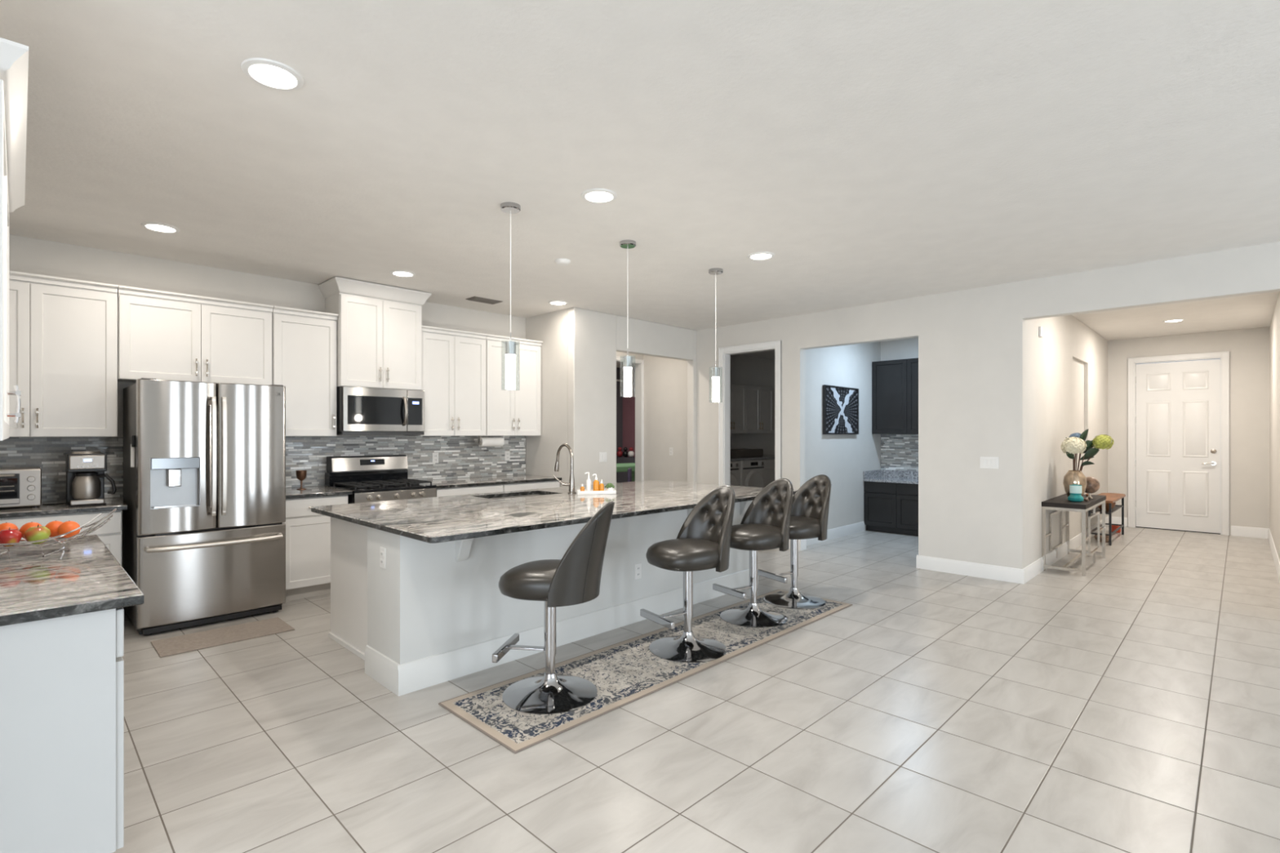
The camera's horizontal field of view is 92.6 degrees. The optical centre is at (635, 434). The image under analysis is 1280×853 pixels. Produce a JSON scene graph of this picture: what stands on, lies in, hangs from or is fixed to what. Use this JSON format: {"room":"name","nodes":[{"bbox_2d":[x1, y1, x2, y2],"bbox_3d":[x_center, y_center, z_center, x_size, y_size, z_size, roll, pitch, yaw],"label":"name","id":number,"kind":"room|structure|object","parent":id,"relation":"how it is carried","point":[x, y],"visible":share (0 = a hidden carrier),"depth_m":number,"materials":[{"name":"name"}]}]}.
{"room":"kitchen","nodes":[
{"label":"kitchen","id":0,"kind":"room"},
{"bbox_2d":[8,234,525,608],"bbox_3d":[-3.080,-0.018,5.856,0.120,2.815,5.040,0,0,45],"label":"wall","id":1,"kind":"structure","parent":0,"point":[26,255],"depth_m":5.10,"materials":[{"name":"paint"}]},
{"bbox_2d":[0,436,123,502],"bbox_3d":[-4.366,0.259,4.465,0.008,0.474,1.005,0,0,45],"label":"backsplash","id":2,"kind":"structure","parent":1,"relation":"attached to","point":[47,453],"depth_m":4.53,"materials":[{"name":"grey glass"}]},
{"bbox_2d":[8,271,118,436],"bbox_3d":[-4.268,-0.540,4.311,0.364,1.120,0.923,0,0,45],"label":"upper cabinet","id":3,"kind":"object","parent":1,"relation":"attached to","point":[63,332],"visible":1,"depth_m":4.33,"materials":[{"name":"white paint"}]},
{"bbox_2d":[117,284,273,385],"bbox_3d":[-3.582,-0.755,5.003,0.364,0.690,1.018,0,0,45],"label":"upper cabinet","id":4,"kind":"object","parent":1,"relation":"attached to","point":[166,335],"visible":0.95,"depth_m":4.85,"materials":[{"name":"white paint"}]},
{"bbox_2d":[271,306,338,436],"bbox_3d":[-3.036,-0.540,5.554,0.364,1.120,0.526,0,0,45],"label":"upper cabinet","id":5,"kind":"object","parent":1,"relation":"attached to","point":[304,342],"visible":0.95,"depth_m":5.46,"materials":[{"name":"white paint"}]},
{"bbox_2d":[318,276,431,390],"bbox_3d":[-2.538,-0.929,5.993,0.453,0.978,0.920,0,0,45],"label":"upper cabinet","id":6,"kind":"object","parent":1,"relation":"attached to","point":[379,327],"visible":0.98,"depth_m":5.84,"materials":[{"name":"white paint"}]},
{"bbox_2d":[336,386,424,435],"bbox_3d":[-2.514,-0.212,5.968,0.506,0.445,0.782,0,0,45],"label":"microwave","id":7,"kind":"object","parent":6,"relation":"attached to","point":[360,411],"visible":1,"depth_m":5.79,"materials":[{"name":"silver metal"}]},
{"bbox_2d":[285,435,525,488],"bbox_3d":[-2.398,0.259,6.450,0.008,0.474,2.985,0,0,45],"label":"backsplash","id":8,"kind":"structure","parent":1,"relation":"attached to","point":[459,456],"depth_m":6.54,"materials":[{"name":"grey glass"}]},
{"bbox_2d":[405,325,488,435],"bbox_3d":[-2.018,-0.540,6.581,0.364,1.120,0.770,0,0,45],"label":"upper cabinet","id":9,"kind":"object","parent":1,"relation":"attached to","point":[454,361],"visible":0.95,"depth_m":6.47,"materials":[{"name":"white paint"}]},
{"bbox_2d":[485,333,542,435],"bbox_3d":[-1.482,-0.540,7.121,0.364,1.120,0.744,0,0,45],"label":"upper cabinet","id":10,"kind":"object","parent":1,"relation":"attached to","point":[517,411],"visible":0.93,"depth_m":7.01,"materials":[{"name":"white paint"}]},
{"bbox_2d":[477,435,504,446],"bbox_3d":[-1.628,0.081,6.909,0.104,0.122,0.320,0,0,45],"label":"paper towel holder","id":11,"kind":"object","parent":10,"relation":"attached to","point":[482,442],"visible":0.91,"depth_m":6.86,"materials":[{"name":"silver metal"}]},
{"bbox_2d":[525,308,567,487],"bbox_3d":[-1.018,-0.018,7.275,0.810,2.815,0.120,0,0,45],"label":"wall","id":12,"kind":"structure","parent":0,"point":[550,328],"depth_m":7.14,"materials":[{"name":"paint"}]},
{"bbox_2d":[616,367,622,482],"bbox_3d":[-1.960,-0.018,11.588,0.100,2.815,4.900,0,0,45],"label":"wall","id":13,"kind":"structure","parent":0,"point":[619,371],"depth_m":13.15,"materials":[{"name":"paint"}]},
{"bbox_2d":[622,366,635,457],"bbox_3d":[0.824,-0.018,12.208,2.980,2.815,0.100,0,0,45],"label":"wall","id":14,"kind":"structure","parent":0,"point":[628,402],"depth_m":13.07,"materials":[{"name":"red paint"}]},
{"bbox_2d":[616,351,643,362],"bbox_3d":[-0.645,-0.018,8.525,0.120,2.815,2.180,0,0,45],"label":"wall","id":15,"kind":"structure","parent":0,"point":[621,354],"depth_m":9.04,"materials":[{"name":"paint"}]},
{"bbox_2d":[616,356,644,481],"bbox_3d":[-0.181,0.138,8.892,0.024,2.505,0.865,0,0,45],"label":"trim","id":16,"kind":"structure","parent":15,"relation":"attached to","point":[641,361],"depth_m":9.17,"materials":[{"name":"white wood"}]},
{"bbox_2d":[567,307,696,486],"bbox_3d":[0.037,-0.018,7.679,0.120,2.815,2.180,0,0,45],"label":"wall","id":17,"kind":"structure","parent":0,"point":[594,339],"depth_m":7.17,"materials":[{"name":"paint"}]},
{"bbox_2d":[0,0,1279,368],"bbox_3d":[1.181,-1.475,4.884,14.800,0.100,15.400,0,0,45],"label":"ceiling","id":18,"kind":"structure","parent":0,"point":[880,150],"depth_m":3.04,"materials":[{"name":"paint"}]},
{"bbox_2d":[140,222,180,233],"bbox_3d":[-3.271,-1.420,4.214,0.216,0.010,0.216,0,0,45],"label":"recessed light","id":19,"kind":"object","parent":18,"relation":"in","point":[158,227],"visible":1,"depth_m":4.20,"materials":[{"name":"white plastic"}]},
{"bbox_2d":[240,57,304,91],"bbox_3d":[-1.435,-1.420,2.424,0.216,0.010,0.216,0,0,45],"label":"recessed light","id":20,"kind":"object","parent":18,"relation":"in","point":[269,73],"visible":1,"depth_m":2.41,"materials":[{"name":"white plastic"}]},
{"bbox_2d":[390,270,415,276],"bbox_3d":[-2.060,-1.420,5.422,0.216,0.010,0.216,0,0,45],"label":"recessed light","id":21,"kind":"object","parent":18,"relation":"in","point":[397,273],"visible":1,"depth_m":5.41,"materials":[{"name":"white plastic"}]},
{"bbox_2d":[465,296,502,304],"bbox_3d":[-1.605,-1.419,6.505,0.180,0.012,0.340,0,0,45],"label":"ceiling vent","id":22,"kind":"object","parent":18,"relation":"in","point":[476,299],"visible":1,"depth_m":6.48,"materials":[{"name":"grey metal"}]},
{"bbox_2d":[500,202,520,389],"bbox_3d":[-0.778,-0.850,3.817,0.124,1.150,0.124,0,0,45],"label":"pendant light","id":23,"kind":"object","parent":18,"relation":"hanging from","point":[510,208],"visible":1,"depth_m":3.79,"materials":[{"name":"white glass"}]},
{"bbox_2d":[581,188,617,203],"bbox_3d":[-0.215,-1.420,3.655,0.216,0.010,0.216,0,0,45],"label":"recessed light","id":24,"kind":"object","parent":18,"relation":"in","point":[593,195],"visible":1,"depth_m":3.64,"materials":[{"name":"white plastic"}]},
{"bbox_2d":[619,240,635,396],"bbox_3d":[-0.055,-0.850,4.546,0.124,1.150,0.124,0,0,45],"label":"pendant light","id":25,"kind":"object","parent":18,"relation":"hanging from","point":[627,244],"visible":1,"depth_m":4.52,"materials":[{"name":"white glass"}]},
{"bbox_2d":[708,267,723,401],"bbox_3d":[0.700,-0.850,5.308,0.124,1.150,0.124,0,0,45],"label":"pendant light","id":26,"kind":"object","parent":18,"relation":"hanging from","point":[715,271],"visible":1,"depth_m":5.28,"materials":[{"name":"white glass"}]},
{"bbox_2d":[746,251,774,260],"bbox_3d":[1.005,-1.420,4.886,0.216,0.010,0.216,0,0,45],"label":"recessed light","id":27,"kind":"object","parent":18,"relation":"in","point":[762,255],"visible":1,"depth_m":4.87,"materials":[{"name":"white plastic"}]},
{"bbox_2d":[643,355,687,482],"bbox_3d":[0.481,-0.018,8.894,0.960,2.815,0.070,0,0,45],"label":"wall","id":28,"kind":"structure","parent":0,"point":[665,380],"depth_m":8.89,"materials":[{"name":"paint"}]},
{"bbox_2d":[111,525,1279,852],"bbox_3d":[1.181,1.440,4.884,14.800,0.100,15.400,0,0,45],"label":"floor","id":29,"kind":"structure","parent":0,"point":[1131,704],"depth_m":2.85,"materials":[{"name":"tile"}]},
{"bbox_2d":[0,510,121,565],"bbox_3d":[-4.140,0.961,4.178,0.716,0.858,0.915,0,0,45],"label":"base cabinet","id":30,"kind":"object","parent":29,"relation":"on","point":[110,534],"visible":0.09,"depth_m":4.19,"materials":[{"name":"white paint"}]},
{"bbox_2d":[0,497,127,518],"bbox_3d":[-4.136,0.513,4.191,0.715,0.033,0.940,0,0,45],"label":"countertop","id":31,"kind":"structure","parent":30,"relation":"on","point":[112,503],"depth_m":4.10,"materials":[{"name":"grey stone"}]},
{"bbox_2d":[0,466,41,507],"bbox_3d":[-4.279,0.366,4.087,0.408,0.262,0.440,0,0,45],"label":"toaster oven","id":32,"kind":"object","parent":31,"relation":"on","point":[19,486],"visible":1,"depth_m":4.07,"materials":[{"name":"metal"}]},
{"bbox_2d":[65,451,116,506],"bbox_3d":[-3.837,0.309,4.314,0.256,0.376,0.258,0,0,45],"label":"coffee maker","id":33,"kind":"object","parent":31,"relation":"on","point":[85,470],"visible":1,"depth_m":4.23,"materials":[{"name":"silver plastic"}]},
{"bbox_2d":[0,607,124,852],"bbox_3d":[-2.348,0.961,2.215,1.550,0.858,0.620,0,0,45],"label":"base cabinet","id":34,"kind":"object","parent":29,"relation":"on","point":[62,678],"visible":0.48,"depth_m":1.79,"materials":[{"name":"paint"}]},
{"bbox_2d":[0,534,143,626],"bbox_3d":[-2.334,0.513,2.223,1.595,0.033,0.680,0,0,45],"label":"countertop","id":35,"kind":"structure","parent":34,"relation":"on","point":[84,576],"depth_m":2.05,"materials":[{"name":"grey stone"}]},
{"bbox_2d":[0,508,116,556],"bbox_3d":[-2.507,0.413,2.514,0.546,0.166,0.328,0,0,-25],"label":"fruit bowl","id":36,"kind":"object","parent":35,"relation":"on","point":[17,545],"visible":0.83,"depth_m":2.52,"materials":[{"name":"silver metal"}]},
{"bbox_2d":[0,522,18,531],"bbox_3d":[-2.603,0.403,2.529,0.074,0.076,0.074,0,0,45],"label":"orange","id":37,"kind":"object","parent":36,"relation":"in","point":[5,526],"visible":0.44,"depth_m":2.52,"materials":[{"name":"orange food"}]},
{"bbox_2d":[0,527,22,546],"bbox_3d":[-2.511,0.412,2.451,0.076,0.074,0.076,0,0,45],"label":"apple","id":38,"kind":"object","parent":36,"relation":"in","point":[8,535],"visible":0.78,"depth_m":2.43,"materials":[{"name":"red food"}]},
{"bbox_2d":[19,521,42,539],"bbox_3d":[-2.534,0.406,2.567,0.074,0.076,0.074,0,0,45],"label":"orange","id":39,"kind":"object","parent":36,"relation":"in","point":[24,527],"visible":0.48,"depth_m":2.54,"materials":[{"name":"orange food"}]},
{"bbox_2d":[23,524,51,544],"bbox_3d":[-2.458,0.412,2.515,0.080,0.078,0.080,0,0,45],"label":"apple","id":40,"kind":"object","parent":36,"relation":"in","point":[34,533],"visible":0.88,"depth_m":2.49,"materials":[{"name":"green food"}]},
{"bbox_2d":[44,520,62,537],"bbox_3d":[-2.464,0.404,2.598,0.072,0.074,0.072,0,0,45],"label":"orange","id":41,"kind":"object","parent":36,"relation":"in","point":[53,526],"visible":0.55,"depth_m":2.58,"materials":[{"name":"orange food"}]},
{"bbox_2d":[57,520,80,537],"bbox_3d":[-2.389,0.402,2.580,0.072,0.074,0.072,0,0,45],"label":"orange","id":42,"kind":"object","parent":36,"relation":"in","point":[66,526],"visible":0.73,"depth_m":2.56,"materials":[{"name":"orange food"}]},
{"bbox_2d":[123,377,285,635],"bbox_3d":[-3.334,0.503,4.747,0.981,1.773,0.908,0,0,45],"label":"refrigerator","id":43,"kind":"object","parent":29,"relation":"on","point":[204,493],"visible":1,"depth_m":4.42,"materials":[{"name":"silver metal"}]},
{"bbox_2d":[130,435,135,467],"bbox_3d":[-3.504,0.121,4.260,0.085,0.221,0.029,0,0,45],"label":"clip","id":44,"kind":"object","parent":43,"relation":"attached to","point":[132,437],"visible":1,"depth_m":4.25,"materials":[{"name":"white plastic"}]},
{"bbox_2d":[151,617,294,657],"bbox_3d":[-2.822,1.385,4.206,0.400,0.008,0.760,0,0,45],"label":"floor mat","id":45,"kind":"object","parent":29,"relation":"on","point":[172,646],"visible":1,"depth_m":4.16,"materials":[{"name":"grey fabric"}]},
{"bbox_2d":[282,494,347,601],"bbox_3d":[-2.928,0.961,5.402,0.716,0.858,0.530,0,0,45],"label":"base cabinet","id":46,"kind":"object","parent":29,"relation":"on","point":[308,533],"visible":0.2,"depth_m":5.14,"materials":[{"name":"white paint"}]},
{"bbox_2d":[285,485,352,498],"bbox_3d":[-2.927,0.513,5.410,0.715,0.033,0.562,0,0,45],"label":"countertop","id":47,"kind":"structure","parent":46,"relation":"on","point":[322,491],"depth_m":5.26,"materials":[{"name":"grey stone"}]},
{"bbox_2d":[295,470,306,489],"bbox_3d":[-3.001,0.412,5.495,0.088,0.170,0.088,0,0,45],"label":"goblet","id":48,"kind":"object","parent":47,"relation":"on","point":[300,474],"visible":1,"depth_m":5.47,"materials":[{"name":"brown metal"}]},
{"bbox_2d":[324,454,436,503],"bbox_3d":[-2.420,0.782,5.849,0.797,1.135,0.766,0,0,45],"label":"gas range","id":49,"kind":"object","parent":29,"relation":"on","point":[384,477],"visible":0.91,"depth_m":5.85,"materials":[{"name":"silver metal"}]},
{"bbox_2d":[328,483,436,493],"bbox_3d":[-2.416,0.503,5.844,0.660,0.026,0.766,0,0,45],"label":"cooktop","id":50,"kind":"object","parent":49,"relation":"in","point":[389,487],"depth_m":5.66,"materials":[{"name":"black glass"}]},
{"bbox_2d":[436,484,502,498],"bbox_3d":[-1.895,0.961,6.444,0.716,0.858,0.765,0,0,45],"label":"base cabinet","id":51,"kind":"object","parent":29,"relation":"on","point":[489,488],"visible":0.08,"depth_m":6.20,"materials":[{"name":"white paint"}]},
{"bbox_2d":[422,474,561,488],"bbox_3d":[-1.639,0.513,6.710,0.715,0.033,1.547,0,0,45],"label":"countertop","id":52,"kind":"structure","parent":51,"relation":"on","point":[509,479],"depth_m":6.55,"materials":[{"name":"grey stone"}]},
{"bbox_2d":[502,480,559,497],"bbox_3d":[-1.357,0.961,6.986,0.716,0.858,0.755,0,0,45],"label":"base cabinet","id":53,"kind":"object","parent":29,"relation":"on","point":[549,484],"visible":0.08,"depth_m":6.73,"materials":[{"name":"white paint"}]},
{"bbox_2d":[328,500,758,696],"bbox_3d":[-0.465,0.961,4.849,1.432,0.858,3.399,0,0,45],"label":"kitchen island","id":54,"kind":"object","parent":29,"relation":"on","point":[437,613],"visible":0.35,"depth_m":3.73,"materials":[{"name":"paint"}]},
{"bbox_2d":[379,546,386,568],"bbox_3d":[-1.409,0.690,3.408,0.070,0.114,0.008,0,0,45],"label":"wall outlet","id":55,"kind":"object","parent":54,"relation":"attached to","point":[382,550],"visible":1,"depth_m":3.40,"materials":[{"name":"white plastic"}]},
{"bbox_2d":[311,480,796,542],"bbox_3d":[-0.387,0.513,4.791,1.745,0.033,3.460,0,0,45],"label":"island countertop","id":56,"kind":"structure","parent":54,"relation":"on","point":[439,519],"depth_m":4.12,"materials":[{"name":"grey stone"}]},
{"bbox_2d":[553,443,576,493],"bbox_3d":[-0.627,0.288,5.172,0.261,0.417,0.144,0,0,45],"label":"kitchen faucet","id":57,"kind":"object","parent":56,"relation":"on","point":[571,481],"visible":1,"depth_m":5.12,"materials":[{"name":"silver metal"}]},
{"bbox_2d":[576,488,616,494],"bbox_3d":[-0.326,0.483,5.111,0.320,0.028,0.150,0,0,-7],"label":"tray","id":58,"kind":"object","parent":56,"relation":"on","point":[578,491],"visible":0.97,"depth_m":5.04,"materials":[{"name":"white ceramic"}]},
{"bbox_2d":[634,563,641,579],"bbox_3d":[0.022,1.020,4.545,0.008,0.114,0.070,0,0,45],"label":"wall outlet","id":59,"kind":"object","parent":54,"relation":"attached to","point":[637,567],"visible":1,"depth_m":4.54,"materials":[{"name":"white plastic"}]},
{"bbox_2d":[616,462,635,481],"bbox_3d":[-0.237,0.960,10.585,1.100,0.860,0.800,0,0,-37],"label":"table","id":60,"kind":"object","parent":29,"relation":"on","point":[620,467],"visible":0.12,"depth_m":10.23,"materials":[{"name":"green plastic"}]},
{"bbox_2d":[617,457,635,482],"bbox_3d":[0.236,0.940,12.453,1.400,0.900,0.320,0,0,45],"label":"shelf unit","id":61,"kind":"object","parent":29,"relation":"on","point":[622,477],"visible":0.21,"depth_m":12.71,"materials":[{"name":"wood"}]},
{"bbox_2d":[438,589,852,753],"bbox_3d":[0.377,1.385,4.052,0.690,0.008,3.250,0,0,45],"label":"runner rug","id":62,"kind":"object","parent":29,"relation":"on","point":[624,673],"visible":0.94,"depth_m":3.53,"materials":[{"name":"grey fabric"}]},
{"bbox_2d":[492,500,614,715],"bbox_3d":[-0.411,0.865,3.251,0.616,1.034,0.508,0,0,9],"label":"bar stool","id":63,"kind":"object","parent":62,"relation":"on","point":[574,579],"visible":1,"depth_m":3.12,"materials":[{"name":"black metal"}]},
{"bbox_2d":[640,485,735,662],"bbox_3d":[0.376,0.865,3.962,0.616,1.034,0.508,0,0,-33],"label":"bar stool","id":64,"kind":"object","parent":62,"relation":"on","point":[703,542],"visible":1,"depth_m":3.89,"materials":[{"name":"grey leather"}]},
{"bbox_2d":[712,478,793,627],"bbox_3d":[0.927,0.865,4.629,0.616,1.034,0.508,0,0,-33],"label":"bar stool","id":65,"kind":"object","parent":62,"relation":"on","point":[765,525],"visible":0.99,"depth_m":4.57,"materials":[{"name":"grey leather"}]},
{"bbox_2d":[757,474,831,609],"bbox_3d":[1.356,0.865,5.086,0.616,1.034,0.508,0,0,-29],"label":"bar stool","id":66,"kind":"object","parent":62,"relation":"on","point":[811,502],"visible":0.88,"depth_m":5.03,"materials":[{"name":"grey leather"}]},
{"bbox_2d":[730,460,739,485],"bbox_3d":[1.225,0.902,9.684,0.665,0.955,0.680,0,0,45],"label":"washing machine","id":67,"kind":"object","parent":29,"relation":"on","point":[735,465],"visible":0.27,"depth_m":9.60,"materials":[{"name":"grey metal"}]},
{"bbox_2d":[738,459,764,487],"bbox_3d":[1.732,0.902,10.195,0.665,0.955,0.680,0,0,45],"label":"dryer","id":68,"kind":"object","parent":29,"relation":"on","point":[752,473],"visible":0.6,"depth_m":9.93,"materials":[{"name":"grey metal"}]},
{"bbox_2d":[764,458,774,487],"bbox_3d":[2.232,0.906,10.735,0.656,0.968,0.750,0,0,45],"label":"base cabinet","id":69,"kind":"object","parent":29,"relation":"on","point":[769,463],"visible":0.07,"depth_m":10.36,"materials":[{"name":"black wood"}]},
{"bbox_2d":[730,454,774,461],"bbox_3d":[1.762,0.404,10.293,0.700,0.035,2.500,0,0,45],"label":"countertop","id":70,"kind":"structure","parent":69,"relation":"on","point":[765,456],"depth_m":10.04,"materials":[{"name":"grey stone"}]},
{"bbox_2d":[730,448,763,457],"bbox_3d":[1.850,0.321,10.346,0.240,0.130,0.800,0,0,45],"label":"storage basket","id":71,"kind":"object","parent":70,"relation":"on","point":[735,453],"visible":0.76,"depth_m":10.18,"materials":[{"name":"wicker"}]},
{"bbox_2d":[863,481,918,536],"bbox_3d":[4.198,1.034,8.276,2.000,0.713,0.585,0,0,45],"label":"base cabinet","id":72,"kind":"object","parent":29,"relation":"on","point":[888,507],"visible":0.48,"depth_m":8.51,"materials":[{"name":"black wood"}]},
{"bbox_2d":[863,469,918,484],"bbox_3d":[4.190,0.605,8.270,1.993,0.140,0.607,0,0,45],"label":"countertop","id":73,"kind":"structure","parent":72,"relation":"on","point":[882,475],"depth_m":8.87,"materials":[{"name":"grey stone"}]},
{"bbox_2d":[1041,493,1106,576],"bbox_3d":[4.707,1.040,6.542,0.375,0.700,1.260,0,0,45],"label":"console table","id":74,"kind":"object","parent":29,"relation":"on","point":[1060,504],"visible":0.96,"depth_m":6.24,"materials":[{"name":"silver"}]},
{"bbox_2d":[1062,470,1087,496],"bbox_3d":[4.600,0.535,6.395,0.204,0.310,0.204,0,0,45],"label":"vase","id":75,"kind":"object","parent":74,"relation":"on","point":[1072,477],"visible":0.73,"depth_m":6.33,"materials":[{"name":"metal"}]},
{"bbox_2d":[1060,436,1086,470],"bbox_3d":[4.555,0.309,6.353,0.221,0.562,0.218,0,0,-23],"label":"hydrangea","id":76,"kind":"object","parent":75,"relation":"in","point":[1073,446],"visible":1,"depth_m":6.30,"materials":[{"name":"white plant"}]},
{"bbox_2d":[1066,428,1099,471],"bbox_3d":[4.645,0.269,6.348,0.347,0.644,0.139,0,0,-10],"label":"leafy branch","id":77,"kind":"object","parent":75,"relation":"in","point":[1089,451],"visible":0.71,"depth_m":6.37,"materials":[{"name":"green plant"}]},
{"bbox_2d":[1080,434,1113,470],"bbox_3d":[4.788,0.298,6.378,0.324,0.587,0.184,0,0,36],"label":"hydrangea","id":78,"kind":"object","parent":75,"relation":"in","point":[1103,441],"visible":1,"depth_m":6.29,"materials":[{"name":"green plant"}]},
{"bbox_2d":[1067,484,1084,502],"bbox_3d":[4.498,0.605,6.242,0.136,0.170,0.136,0,0,45],"label":"candle jar","id":79,"kind":"object","parent":74,"relation":"on","point":[1075,491],"visible":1,"depth_m":6.20,"materials":[{"name":"teal glass"}]},
{"bbox_2d":[1084,476,1099,498],"bbox_3d":[4.893,0.575,6.583,0.180,0.230,0.180,0,0,45],"label":"decorative ball","id":80,"kind":"object","parent":74,"relation":"on","point":[1093,484],"visible":0.77,"depth_m":6.52,"materials":[{"name":"brown wood"}]},
{"bbox_2d":[1088,493,1125,545],"bbox_3d":[6.283,1.110,8.134,0.270,0.560,1.300,0,0,45],"label":"side table","id":81,"kind":"object","parent":29,"relation":"on","point":[1111,498],"visible":0.74,"depth_m":7.95,"materials":[{"name":"brown wood"}]},
{"bbox_2d":[730,354,774,454],"bbox_3d":[1.446,-0.018,10.599,0.170,2.815,3.710,0,0,45],"label":"wall","id":82,"kind":"structure","parent":0,"point":[745,370],"depth_m":11.22,"materials":[{"name":"paint"}]},
{"bbox_2d":[730,383,746,433],"bbox_3d":[1.487,-0.420,10.242,0.381,0.820,0.850,0,0,45],"label":"upper cabinet","id":83,"kind":"object","parent":82,"relation":"attached to","point":[738,393],"visible":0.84,"depth_m":10.29,"materials":[{"name":"black wood"}]},
{"bbox_2d":[746,385,773,433],"bbox_3d":[2.086,-0.420,10.847,0.381,0.820,0.850,0,0,45],"label":"upper cabinet","id":84,"kind":"object","parent":82,"relation":"attached to","point":[759,400],"visible":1,"depth_m":10.72,"materials":[{"name":"black wood"}]},
{"bbox_2d":[804,341,880,530],"bbox_3d":[2.792,-0.018,8.370,0.120,2.815,2.440,0,0,45],"label":"wall","id":85,"kind":"structure","parent":0,"point":[844,459],"depth_m":8.32,"materials":[{"name":"paint"}]},
{"bbox_2d":[805,521,865,546],"bbox_3d":[2.640,1.323,8.120,0.016,0.135,1.870,0,0,45],"label":"baseboard","id":86,"kind":"structure","parent":85,"relation":"attached to","point":[844,531],"depth_m":8.25,"materials":[{"name":"white wood"}]},
{"bbox_2d":[822,384,858,434],"bbox_3d":[2.782,-0.315,8.246,0.040,0.640,0.970,0,0,45],"label":"framed picture","id":87,"kind":"object","parent":85,"relation":"attached to","point":[840,404],"visible":1,"depth_m":8.21,"materials":[{"name":"black plastic"}]},
{"bbox_2d":[880,337,918,471],"bbox_3d":[4.499,-0.018,8.480,2.390,2.815,0.120,0,0,45],"label":"wall","id":88,"kind":"structure","parent":0,"point":[904,348],"depth_m":8.99,"materials":[{"name":"paint"}]},
{"bbox_2d":[871,358,918,434],"bbox_3d":[3.939,-0.530,8.725,1.000,1.060,0.318,0,0,45],"label":"upper cabinet","id":89,"kind":"object","parent":88,"relation":"attached to","point":[895,383],"visible":0.68,"depth_m":8.74,"materials":[{"name":"black wood"}]},
{"bbox_2d":[880,434,918,471],"bbox_3d":[4.399,0.268,8.486,1.990,0.530,0.008,0,0,45],"label":"backsplash","id":90,"kind":"structure","parent":88,"relation":"attached to","point":[898,451],"depth_m":8.98,"materials":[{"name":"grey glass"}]},
{"bbox_2d":[696,241,1279,568],"bbox_3d":[4.376,-0.018,4.997,10.060,2.815,0.120,0,0,45],"label":"wall","id":91,"kind":"structure","parent":0,"point":[971,342],"depth_m":5.99,"materials":[{"name":"paint"}]},
{"bbox_2d":[718,340,781,485],"bbox_3d":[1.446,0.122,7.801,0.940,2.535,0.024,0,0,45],"label":"trim","id":92,"kind":"structure","parent":91,"relation":"attached to","point":[777,344],"depth_m":7.74,"materials":[{"name":"white wood"}]},
{"bbox_2d":[915,555,1024,584],"bbox_3d":[3.263,1.323,6.005,0.965,0.135,0.016,0,0,45],"label":"baseboard","id":93,"kind":"structure","parent":91,"relation":"attached to","point":[1012,575],"depth_m":5.97,"materials":[{"name":"white wood"}]},
{"bbox_2d":[979,456,998,468],"bbox_3d":[3.401,0.275,5.874,0.162,0.114,0.009,0,0,45],"label":"light switch","id":94,"kind":"object","parent":91,"relation":"attached to","point":[985,462],"visible":1,"depth_m":5.87,"materials":[{"name":"white plastic"}]},
{"bbox_2d":[1025,315,1107,567],"bbox_3d":[5.442,-0.018,7.637,0.136,2.815,5.130,0,0,45],"label":"wall","id":95,"kind":"structure","parent":0,"point":[1066,368],"depth_m":6.77,"materials":[{"name":"paint"}]},
{"bbox_2d":[1022,516,1108,583],"bbox_3d":[5.411,1.323,7.498,0.016,0.135,5.130,0,0,45],"label":"baseboard","id":96,"kind":"structure","parent":95,"relation":"attached to","point":[1031,571],"depth_m":6.61,"materials":[{"name":"white wood"}]},
{"bbox_2d":[1107,326,1269,535],"bbox_3d":[7.862,-0.018,8.765,1.714,2.815,0.120,0,0,45],"label":"wall","id":97,"kind":"structure","parent":0,"point":[1248,348],"depth_m":8.35,"materials":[{"name":"paint"}]},
{"bbox_2d":[1111,516,1127,526],"bbox_3d":[7.289,1.323,9.238,0.234,0.135,0.016,0,0,45],"label":"baseboard","id":98,"kind":"structure","parent":97,"relation":"attached to","point":[1115,520],"depth_m":9.22,"materials":[{"name":"white wood"}]},
{"bbox_2d":[1135,359,1220,533],"bbox_3d":[7.782,0.175,8.796,0.924,2.430,0.103,0,0,45],"label":"door","id":99,"kind":"structure","parent":97,"relation":"in","point":[1178,403],"depth_m":8.79,"materials":[{"name":"white wood"}]},
{"bbox_2d":[1127,351,1229,535],"bbox_3d":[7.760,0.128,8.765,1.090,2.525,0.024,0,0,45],"label":"trim","id":100,"kind":"structure","parent":97,"relation":"attached to","point":[1224,355],"depth_m":8.66,"materials":[{"name":"white wood"}]},
{"bbox_2d":[1231,525,1269,538],"bbox_3d":[8.292,1.323,8.244,0.370,0.135,0.016,0,0,45],"label":"baseboard","id":101,"kind":"structure","parent":97,"relation":"attached to","point":[1246,531],"depth_m":8.24,"materials":[{"name":"white wood"}]},
{"bbox_2d":[1269,291,1279,560],"bbox_3d":[6.750,-0.018,6.340,0.120,2.815,5.130,0,0,45],"label":"wall","id":102,"kind":"structure","parent":0,"point":[1274,328],"depth_m":6.77,"materials":[{"name":"paint"}]},
{"bbox_2d":[1267,528,1279,583],"bbox_3d":[6.617,1.323,6.303,0.016,0.135,5.130,0,0,45],"label":"baseboard","id":103,"kind":"structure","parent":102,"relation":"attached to","point":[1274,553],"depth_m":6.64,"materials":[{"name":"white wood"}]},
{"bbox_3d":[-3.331,-0.018,2.641,4.050,2.815,0.120,0,0,45],"label":"wall","id":104,"kind":"structure","parent":0,"visible":0},
{"bbox_2d":[0,37,28,440],"bbox_3d":[-2.422,-0.530,2.131,1.640,1.100,0.423,0,0,45],"label":"upper cabinet","id":105,"kind":"object","parent":104,"relation":"attached to","point":[14,56],"visible":1,"depth_m":2.05,"materials":[{"name":"white paint"}]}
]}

